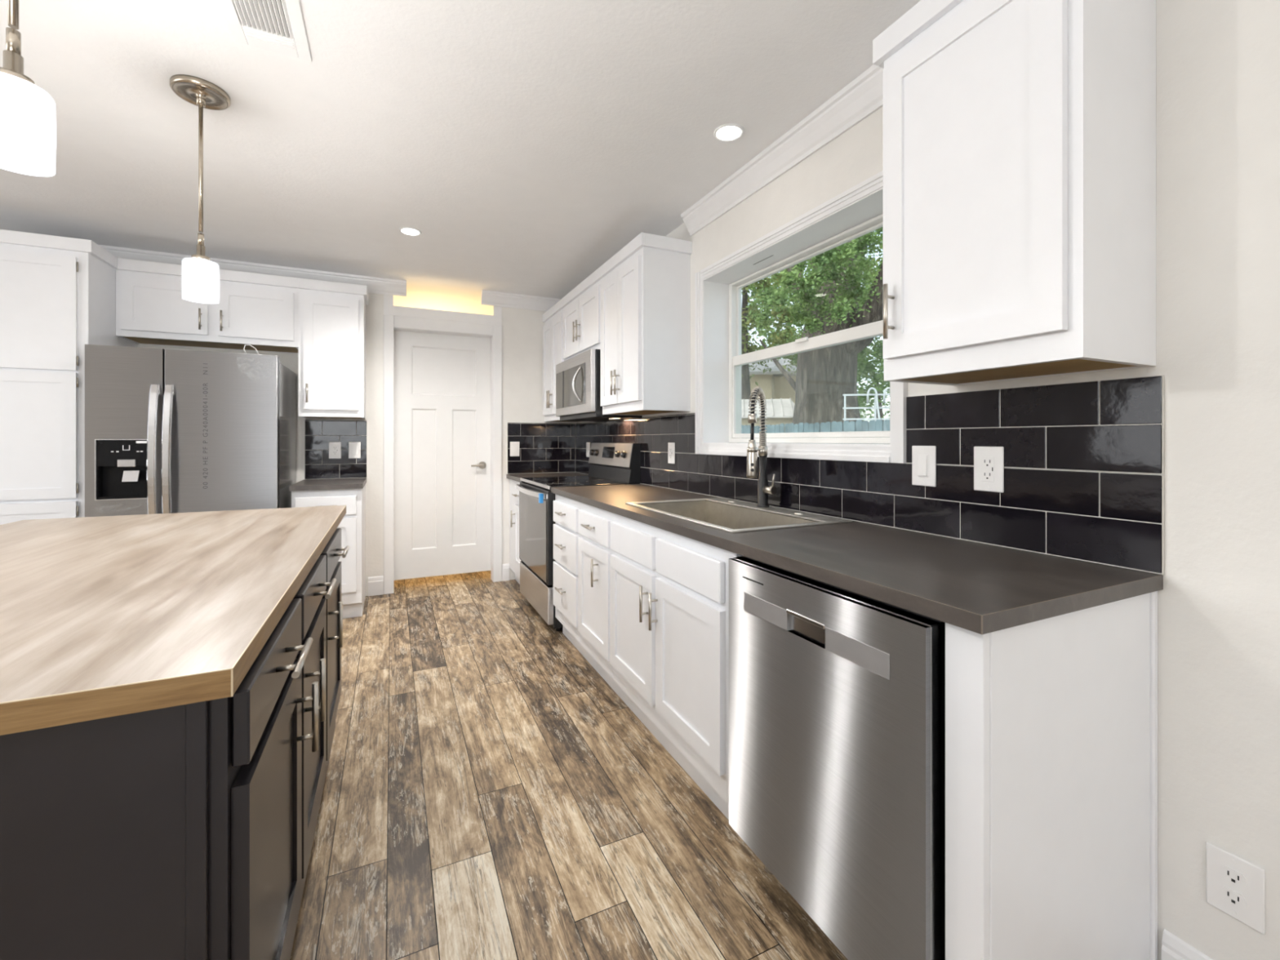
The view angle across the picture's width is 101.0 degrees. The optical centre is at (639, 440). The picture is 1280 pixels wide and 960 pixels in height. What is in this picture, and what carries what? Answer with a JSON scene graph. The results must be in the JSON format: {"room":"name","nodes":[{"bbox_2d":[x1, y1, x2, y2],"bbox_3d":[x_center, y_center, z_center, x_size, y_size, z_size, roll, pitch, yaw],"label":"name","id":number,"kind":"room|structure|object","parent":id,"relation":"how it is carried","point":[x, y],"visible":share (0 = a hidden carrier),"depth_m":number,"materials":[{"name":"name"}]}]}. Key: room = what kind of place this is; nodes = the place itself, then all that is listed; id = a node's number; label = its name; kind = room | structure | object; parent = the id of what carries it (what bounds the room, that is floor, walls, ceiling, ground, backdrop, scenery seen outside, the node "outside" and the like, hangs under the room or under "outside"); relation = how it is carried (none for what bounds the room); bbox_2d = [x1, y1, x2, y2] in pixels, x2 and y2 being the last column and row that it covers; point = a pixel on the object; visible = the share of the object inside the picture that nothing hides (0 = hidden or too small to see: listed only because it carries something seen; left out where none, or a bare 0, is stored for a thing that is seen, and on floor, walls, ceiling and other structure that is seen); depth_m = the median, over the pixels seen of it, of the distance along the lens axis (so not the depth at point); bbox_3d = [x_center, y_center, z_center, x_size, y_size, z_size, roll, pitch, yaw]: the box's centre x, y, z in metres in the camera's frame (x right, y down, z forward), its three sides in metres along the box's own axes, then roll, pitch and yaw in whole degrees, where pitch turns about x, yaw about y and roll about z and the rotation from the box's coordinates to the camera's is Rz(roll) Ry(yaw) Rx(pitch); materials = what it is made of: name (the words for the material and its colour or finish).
{"room":"kitchen","nodes":[
{"label":"kitchen","id":0,"kind":"room"},
{"bbox_2d":[137,293,576,595],"bbox_3d":[-2.893,-0.020,3.482,5.130,2.310,0.120,0,0,-25],"label":"wall","id":1,"kind":"structure","parent":0,"point":[522,329],"depth_m":3.89,"materials":[{"name":"paint"}]},
{"bbox_2d":[115,257,298,353],"bbox_3d":[-2.662,-0.822,3.333,0.889,0.443,0.345,0,0,-25],"label":"upper cabinet","id":2,"kind":"object","parent":1,"relation":"attached to","point":[157,304],"visible":0.92,"depth_m":3.22,"materials":[{"name":"white wood"}]},
{"bbox_2d":[98,244,406,296],"bbox_3d":[-3.410,-1.123,3.136,3.700,0.101,0.066,0,0,-25],"label":"trim","id":3,"kind":"structure","parent":1,"relation":"attached to","point":[375,285],"depth_m":3.56,"materials":[{"name":"paint"}]},
{"bbox_2d":[297,278,368,418],"bbox_3d":[-2.082,-0.598,3.606,0.394,0.890,0.345,0,0,-25],"label":"upper cabinet","id":4,"kind":"object","parent":1,"relation":"attached to","point":[332,314],"visible":1,"depth_m":3.48,"materials":[{"name":"white wood"}]},
{"bbox_2d":[305,419,366,479],"bbox_3d":[-2.159,0.067,3.756,0.382,0.415,0.009,0,0,-25],"label":"backsplash","id":5,"kind":"structure","parent":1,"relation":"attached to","point":[318,433],"depth_m":3.74,"materials":[{"name":"tile"}]},
{"bbox_2d":[328,441,341,458],"bbox_3d":[-2.163,0.073,3.744,0.076,0.118,0.008,0,0,-25],"label":"wall outlet","id":6,"kind":"object","parent":5,"relation":"attached to","point":[335,447],"visible":1,"depth_m":3.74,"materials":[{"name":"plastic"}]},
{"bbox_2d":[332,445,337,454],"bbox_3d":[-2.162,0.073,3.741,0.033,0.066,0.002,0,0,-25],"label":"receptacle","id":7,"kind":"object","parent":6,"relation":"attached to","point":[335,448],"depth_m":3.74,"materials":[{"name":"plastic"}]},
{"bbox_2d":[348,441,360,458],"bbox_3d":[-2.051,0.073,3.795,0.076,0.118,0.012,0,0,-25],"label":"light switch","id":8,"kind":"object","parent":5,"relation":"attached to","point":[354,447],"visible":1,"depth_m":3.79,"materials":[{"name":"plastic"}]},
{"bbox_2d":[368,575,383,595],"bbox_3d":[-1.932,1.067,3.861,0.101,0.136,0.013,0,0,-25],"label":"baseboard","id":9,"kind":"structure","parent":1,"relation":"attached to","point":[375,584],"depth_m":3.86,"materials":[{"name":"paint"}]},
{"bbox_2d":[394,330,490,580],"bbox_3d":[-1.535,0.110,4.158,0.757,1.914,0.094,0,0,-25],"label":"door","id":10,"kind":"structure","parent":1,"relation":"in","point":[442,382],"depth_m":4.16,"materials":[{"name":"paint"}]},
{"bbox_2d":[383,294,502,594],"bbox_3d":[-1.519,0.032,4.109,0.855,2.206,0.116,0,0,-25],"label":"trim","id":11,"kind":"structure","parent":1,"relation":"attached to","point":[395,317],"depth_m":4.04,"materials":[{"name":"paint"}]},
{"bbox_2d":[502,563,509,581],"bbox_3d":[-1.083,1.067,4.260,0.057,0.136,0.013,0,0,-25],"label":"baseboard","id":12,"kind":"structure","parent":1,"relation":"attached to","point":[505,567],"depth_m":4.25,"materials":[{"name":"paint"}]},
{"bbox_2d":[480,289,560,311],"bbox_3d":[-0.920,-1.123,4.307,0.718,0.101,0.066,0,0,-25],"label":"trim","id":13,"kind":"structure","parent":1,"relation":"attached to","point":[492,298],"depth_m":4.27,"materials":[{"name":"paint"}]},
{"bbox_2d":[507,422,575,474],"bbox_3d":[-0.813,0.067,4.389,0.571,0.415,0.009,0,0,-25],"label":"backsplash corner","id":14,"kind":"structure","parent":1,"relation":"attached to","point":[544,447],"depth_m":4.38,"materials":[{"name":"tile"}]},
{"bbox_2d":[510,441,519,456],"bbox_3d":[-1.015,0.073,4.282,0.076,0.118,0.012,0,0,-25],"label":"light switch","id":15,"kind":"object","parent":14,"relation":"attached to","point":[514,446],"visible":1,"depth_m":4.28,"materials":[{"name":"plastic"}]},
{"bbox_2d":[0,0,920,315],"bbox_3d":[-1.447,-1.225,0.645,5.330,0.100,10.600,0,0,-25],"label":"ceiling","id":16,"kind":"structure","parent":0,"point":[526,144],"depth_m":1.97,"materials":[{"name":"paint"}]},
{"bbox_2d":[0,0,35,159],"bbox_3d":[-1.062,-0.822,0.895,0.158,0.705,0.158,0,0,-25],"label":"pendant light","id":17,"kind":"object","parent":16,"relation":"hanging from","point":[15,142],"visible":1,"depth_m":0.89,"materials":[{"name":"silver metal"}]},
{"bbox_2d":[169,74,230,297],"bbox_3d":[-1.476,-0.822,1.775,0.158,0.705,0.158,0,0,-25],"label":"pendant light","id":18,"kind":"object","parent":16,"relation":"hanging from","point":[202,93],"visible":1,"depth_m":1.77,"materials":[{"name":"silver metal"}]},
{"bbox_2d":[217,0,311,62],"bbox_3d":[-0.999,-1.171,1.370,0.196,0.008,0.490,0,0,-25],"label":"ceiling vent","id":19,"kind":"object","parent":16,"relation":"in","point":[284,18],"visible":1,"depth_m":1.49,"materials":[{"name":"metal"}]},
{"bbox_2d":[399,226,421,235],"bbox_3d":[-1.292,-1.171,2.971,0.116,0.007,0.116,0,0,-25],"label":"recessed light","id":20,"kind":"object","parent":16,"relation":"in","point":[409,231],"visible":1,"depth_m":2.96,"materials":[{"name":"paint"}]},
{"bbox_2d":[713,123,744,142],"bbox_3d":[0.339,-1.171,2.016,0.116,0.007,0.116,0,0,-25],"label":"recessed light","id":21,"kind":"object","parent":16,"relation":"in","point":[728,132],"visible":1,"depth_m":2.01,"materials":[{"name":"paint"}]},
{"bbox_2d":[289,570,848,959],"bbox_3d":[-1.493,1.175,0.624,5.230,0.080,10.600,0,0,-25],"label":"floor","id":22,"kind":"structure","parent":0,"point":[488,794],"depth_m":1.58,"materials":[{"name":"brown wood"}]},
{"bbox_2d":[0,229,137,524],"bbox_3d":[-3.267,0.046,2.882,0.623,2.178,0.644,0,0,-25],"label":"pantry cabinet","id":23,"kind":"object","parent":22,"relation":"on","point":[58,294],"visible":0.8,"depth_m":2.69,"materials":[{"name":"white wood"}]},
{"bbox_2d":[0,598,318,959],"bbox_3d":[-0.986,0.722,0.673,0.955,0.826,0.466,0,0,-25],"label":"base cabinet","id":24,"kind":"object","parent":22,"relation":"on","point":[255,737],"depth_m":0.62,"materials":[{"name":"grey paint"}]},
{"bbox_2d":[0,505,346,735],"bbox_3d":[-1.305,0.291,1.224,0.974,0.034,1.762,0,0,-25],"label":"countertop","id":25,"kind":"structure","parent":24,"relation":"on","point":[105,616],"depth_m":0.89,"materials":[{"name":"brown wood"}]},
{"bbox_2d":[84,344,296,517],"bbox_3d":[-2.561,0.298,3.109,0.812,1.674,0.753,0,0,-25],"label":"refrigerator","id":26,"kind":"object","parent":22,"relation":"on","point":[167,431],"visible":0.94,"depth_m":2.83,"materials":[{"name":"silver metal"}]},
{"bbox_2d":[291,555,336,950],"bbox_3d":[-1.179,0.722,1.083,0.955,0.826,0.440,0,0,-25],"label":"base cabinet","id":27,"kind":"object","parent":22,"relation":"on","point":[312,590],"visible":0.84,"depth_m":1.22,"materials":[{"name":"grey paint"}]},
{"bbox_2d":[291,484,365,618],"bbox_3d":[-2.043,0.721,3.494,0.379,0.828,0.579,0,0,-25],"label":"base cabinet","id":28,"kind":"object","parent":22,"relation":"on","point":[353,525],"visible":0.42,"depth_m":3.32,"materials":[{"name":"white wood"}]},
{"bbox_2d":[289,477,366,490],"bbox_3d":[-2.047,0.291,3.506,0.391,0.030,0.557,0,0,-25],"label":"countertop","id":29,"kind":"structure","parent":28,"relation":"on","point":[338,483],"depth_m":3.32,"materials":[{"name":"laminate"}]},
{"bbox_2d":[318,528,349,812],"bbox_3d":[-1.376,0.722,1.503,0.955,0.826,0.488,0,0,-25],"label":"base cabinet","id":30,"kind":"object","parent":22,"relation":"on","point":[332,550],"visible":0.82,"depth_m":1.65,"materials":[{"name":"grey paint"}]},
{"bbox_2d":[509,479,521,584],"bbox_3d":[-0.710,0.721,4.140,0.615,0.828,0.546,0,0,-25],"label":"base cabinet","id":31,"kind":"object","parent":22,"relation":"on","point":[514,560],"visible":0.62,"depth_m":4.08,"materials":[{"name":"white wood"}]},
{"bbox_2d":[506,472,588,482],"bbox_3d":[-0.698,0.291,4.147,0.589,0.030,0.546,0,0,-25],"label":"countertop","id":32,"kind":"structure","parent":31,"relation":"on","point":[516,477],"depth_m":4.12,"materials":[{"name":"laminate"}]},
{"bbox_2d":[553,493,589,662],"bbox_3d":[-0.168,0.721,2.987,0.615,0.828,0.457,0,0,-25],"label":"base cabinet","id":33,"kind":"object","parent":22,"relation":"on","point":[566,535],"visible":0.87,"depth_m":2.84,"materials":[{"name":"white wood"}]},
{"bbox_2d":[515,442,640,631],"bbox_3d":[-0.451,0.578,3.534,0.648,1.115,0.763,0,0,-25],"label":"stove","id":34,"kind":"object","parent":22,"relation":"on","point":[611,463],"visible":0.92,"depth_m":3.37,"materials":[{"name":"silver metal"}]},
{"bbox_2d":[520,475,639,489],"bbox_3d":[-0.427,0.279,3.545,0.586,0.021,0.763,0,0,-25],"label":"cooktop","id":35,"kind":"object","parent":34,"relation":"in","point":[542,482],"depth_m":3.44,"materials":[{"name":"black glass"}]},
{"bbox_2d":[577,502,622,700],"bbox_3d":[0.022,0.721,2.584,0.615,0.828,0.434,0,0,-25],"label":"base cabinet","id":36,"kind":"object","parent":22,"relation":"on","point":[594,550],"visible":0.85,"depth_m":2.43,"materials":[{"name":"white wood"}]},
{"bbox_2d":[609,513,742,818],"bbox_3d":[0.306,0.721,1.981,0.615,0.828,0.900,0,0,-25],"label":"base cabinet","id":37,"kind":"object","parent":22,"relation":"on","point":[668,591],"visible":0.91,"depth_m":1.75,"materials":[{"name":"white wood"}]},
{"bbox_2d":[551,484,1163,635],"bbox_3d":[0.276,0.291,2.078,0.589,0.030,2.482,0,0,-25],"label":"countertop","id":38,"kind":"structure","parent":37,"relation":"on","point":[979,588],"depth_m":1.16,"materials":[{"name":"stone"}]},
{"bbox_2d":[625,497,852,533],"bbox_3d":[0.324,0.370,2.024,0.486,0.209,0.790,0,0,-25],"label":"sink","id":39,"kind":"object","parent":38,"relation":"in","point":[731,518],"visible":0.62,"depth_m":2.15,"materials":[{"name":"metal"}]},
{"bbox_2d":[746,386,777,506],"bbox_3d":[0.477,0.031,2.050,0.084,0.477,0.232,0,0,24],"label":"faucet","id":40,"kind":"object","parent":38,"relation":"on","point":[763,489],"visible":1,"depth_m":2.10,"materials":[{"name":"silver metal"}]},
{"bbox_2d":[728,555,945,959],"bbox_3d":[0.624,0.728,1.299,0.574,0.815,0.590,0,0,-25],"label":"dishwasher","id":41,"kind":"object","parent":22,"relation":"on","point":[837,695],"visible":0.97,"depth_m":1.08,"materials":[{"name":"silver metal"}]},
{"bbox_2d":[945,591,1157,959],"bbox_3d":[0.797,0.721,1.000,0.562,0.828,0.073,0,0,-25],"label":"end panel","id":42,"kind":"object","parent":22,"relation":"on","point":[1051,723],"visible":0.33,"depth_m":0.94,"materials":[{"name":"white wood"}]},
{"bbox_2d":[576,0,1279,959],"bbox_3d":[0.874,0.280,1.737,0.200,2.910,10.600,0,0,-25],"label":"wall","id":43,"kind":"structure","parent":0,"point":[1218,61],"depth_m":1.02,"materials":[{"name":"paint"}]},
{"bbox_2d":[542,297,581,422],"bbox_3d":[-0.574,-0.598,4.192,0.329,0.890,0.567,0,0,-25],"label":"upper cabinet","id":44,"kind":"object","parent":43,"relation":"attached to","point":[552,318],"visible":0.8,"depth_m":4.14,"materials":[{"name":"white wood"}]},
{"bbox_2d":[562,267,602,360],"bbox_3d":[-0.291,-0.797,3.589,0.329,0.492,0.765,0,0,-25],"label":"upper cabinet","id":45,"kind":"object","parent":43,"relation":"attached to","point":[581,315],"visible":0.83,"depth_m":3.47,"materials":[{"name":"white wood"}]},
{"bbox_2d":[555,348,642,421],"bbox_3d":[-0.322,-0.344,3.577,0.386,0.410,0.757,0,0,-25],"label":"microwave","id":46,"kind":"object","parent":45,"relation":"attached to","point":[578,378],"visible":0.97,"depth_m":3.35,"materials":[{"name":"silver metal"}]},
{"bbox_2d":[599,232,692,415],"bbox_3d":[-0.001,-0.598,2.974,0.329,0.890,0.594,0,0,-25],"label":"upper cabinet","id":47,"kind":"object","parent":43,"relation":"attached to","point":[646,285],"visible":1,"depth_m":2.76,"materials":[{"name":"white wood"}]},
{"bbox_2d":[680,64,883,235],"bbox_3d":[0.544,-1.123,2.123,0.066,0.101,1.420,0,0,-25],"label":"trim","id":48,"kind":"structure","parent":43,"relation":"attached to","point":[863,96],"depth_m":2.01,"materials":[{"name":"paint"}]},
{"bbox_2d":[695,170,907,463],"bbox_3d":[0.619,-0.392,2.195,0.170,0.926,1.219,0,0,-25],"label":"trim","id":49,"kind":"structure","parent":43,"relation":"attached to","point":[862,202],"depth_m":2.32,"materials":[{"name":"paint"}]},
{"bbox_2d":[728,213,889,444],"bbox_3d":[0.687,-0.395,2.227,0.140,0.817,1.101,0,0,-25],"label":"window","id":50,"kind":"structure","parent":43,"relation":"in","point":[875,329],"depth_m":2.31,"materials":[{"name":"plastic"}]},
{"bbox_2d":[575,375,1164,574],"bbox_3d":[0.261,0.067,2.793,0.009,0.415,3.792,0,0,-25],"label":"backsplash","id":51,"kind":"structure","parent":43,"relation":"attached to","point":[1117,519],"depth_m":1.35,"materials":[{"name":"tile"}]},
{"bbox_2d":[586,442,590,457],"bbox_3d":[-0.413,0.077,4.204,0.008,0.118,0.076,0,0,-25],"label":"wall outlet","id":52,"kind":"object","parent":51,"relation":"attached to","point":[588,444],"visible":0.95,"depth_m":4.20,"materials":[{"name":"plastic"}]},
{"bbox_2d":[667,442,675,463],"bbox_3d":[0.175,0.073,2.954,0.008,0.118,0.076,0,0,-25],"label":"wall outlet","id":53,"kind":"object","parent":51,"relation":"attached to","point":[671,446],"visible":1,"depth_m":2.94,"materials":[{"name":"plastic"}]},
{"bbox_2d":[669,447,672,458],"bbox_3d":[0.172,0.073,2.952,0.002,0.066,0.033,0,0,-25],"label":"receptacle","id":54,"kind":"object","parent":53,"relation":"attached to","point":[670,448],"depth_m":2.95,"materials":[{"name":"plastic"}]},
{"bbox_2d":[911,445,936,486],"bbox_3d":[0.832,0.076,1.552,0.012,0.118,0.076,0,0,-25],"label":"light switch","id":55,"kind":"object","parent":51,"relation":"attached to","point":[923,457],"visible":1,"depth_m":1.55,"materials":[{"name":"plastic"}]},
{"bbox_2d":[973,446,1004,493],"bbox_3d":[0.913,0.076,1.385,0.008,0.118,0.076,0,0,-25],"label":"wall outlet","id":56,"kind":"object","parent":51,"relation":"attached to","point":[988,461],"visible":1,"depth_m":1.38,"materials":[{"name":"plastic"}]},
{"bbox_2d":[981,456,994,481],"bbox_3d":[0.911,0.076,1.383,0.002,0.066,0.033,0,0,-25],"label":"receptacle","id":57,"kind":"object","parent":56,"relation":"attached to","point":[987,462],"depth_m":1.38,"materials":[{"name":"plastic"}]},
{"bbox_2d":[872,0,1155,385],"bbox_3d":[0.825,-0.598,1.218,0.329,0.890,0.474,0,0,-25],"label":"upper cabinet","id":58,"kind":"object","parent":43,"relation":"attached to","point":[1020,135],"visible":1,"depth_m":1.08,"materials":[{"name":"white wood"}]},
{"bbox_2d":[1161,928,1213,959],"bbox_3d":[2.028,1.067,-0.969,0.013,0.136,4.520,0,0,-25],"label":"baseboard","id":59,"kind":"structure","parent":43,"relation":"attached to","point":[1173,948],"depth_m":1.05,"materials":[{"name":"paint"}]},
{"bbox_2d":[1206,841,1265,934],"bbox_3d":[1.111,0.835,0.987,0.009,0.118,0.076,0,0,-25],"label":"wall outlet","id":60,"kind":"object","parent":43,"relation":"attached to","point":[1236,886],"visible":1,"depth_m":0.98,"materials":[{"name":"plastic"}]},
{"bbox_2d":[1220,866,1246,888],"bbox_3d":[1.108,0.816,0.986,0.002,0.025,0.033,0,0,-25],"label":"receptacle","id":61,"kind":"object","parent":60,"relation":"attached to","point":[1232,877],"depth_m":0.99,"materials":[{"name":"plastic"}]},
{"bbox_2d":[1221,886,1246,909],"bbox_3d":[1.108,0.855,0.986,0.002,0.025,0.033,0,0,-25],"label":"receptacle","id":62,"kind":"object","parent":60,"relation":"attached to","point":[1232,897],"depth_m":0.99,"materials":[{"name":"plastic"}]},
{"label":"outside","id":63,"kind":"structure","parent":0,"visible":0},
{"bbox_3d":[21.618,1.935,26.750,58.100,0.200,90.000,0,0,-25],"label":"ground","id":64,"kind":"structure","parent":63,"visible":0},
{"bbox_2d":[741,398,795,426],"bbox_3d":[3.735,0.253,16.928,2.750,3.165,2.158,0,0,11],"label":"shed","id":65,"kind":"object","parent":64,"relation":"on","point":[779,411],"visible":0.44,"depth_m":16.15,"materials":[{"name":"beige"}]},
{"bbox_2d":[748,359,796,404],"bbox_3d":[4.452,-0.940,24.077,5.800,5.550,7.000,0,0,11],"label":"house","id":66,"kind":"structure","parent":64,"relation":"on","point":[774,384],"depth_m":22.09,"materials":[{"name":"beige"}]},
{"bbox_2d":[741,236,882,399],"bbox_3d":[3.661,-3.982,19.328,7.538,11.659,8.437,0,0,-11],"label":"tree","id":67,"kind":"object","parent":64,"relation":"on","point":[745,348],"visible":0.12,"depth_m":18.41,"materials":[{"name":"green plant"}]},
{"bbox_2d":[741,250,883,420],"bbox_3d":[9.462,-5.382,30.164,10.228,14.453,7.517,0,0,-31],"label":"tree","id":68,"kind":"object","parent":64,"relation":"on","point":[750,288],"visible":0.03,"depth_m":29.17,"materials":[{"name":"green plant"}]},
{"bbox_2d":[743,226,883,431],"bbox_3d":[5.759,-4.554,15.339,4.688,12.778,8.517,0,0,23],"label":"tree","id":69,"kind":"object","parent":64,"relation":"on","point":[823,375],"visible":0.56,"depth_m":13.75,"materials":[{"name":"green plant"}]},
{"bbox_2d":[741,419,889,444],"bbox_3d":[2.432,0.735,12.771,0.095,2.200,17.040,0,0,-25],"label":"fence","id":70,"kind":"object","parent":64,"relation":"on","point":[859,425],"visible":0.09,"depth_m":10.19,"materials":[{"name":"white wood"}]},
{"bbox_2d":[842,393,889,444],"bbox_3d":[7.139,0.340,14.159,3.650,2.990,2.400,0,0,11],"label":"railing","id":71,"kind":"object","parent":64,"relation":"on","point":[875,418],"visible":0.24,"depth_m":13.22,"materials":[{"name":"white metal"}]},
{"bbox_2d":[857,258,889,421],"bbox_3d":[7.876,-2.006,17.877,4.861,7.700,4.284,0,0,8],"label":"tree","id":72,"kind":"object","parent":64,"relation":"on","point":[868,370],"visible":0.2,"depth_m":17.32,"materials":[{"name":"green plant"}]},
{"bbox_2d":[866,386,889,419],"bbox_3d":[6.024,0.268,12.955,0.861,3.137,0.111,0,0,11],"label":"pool ladder","id":73,"kind":"object","parent":64,"relation":"on","point":[872,388],"visible":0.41,"depth_m":12.98,"materials":[{"name":"white metal"}]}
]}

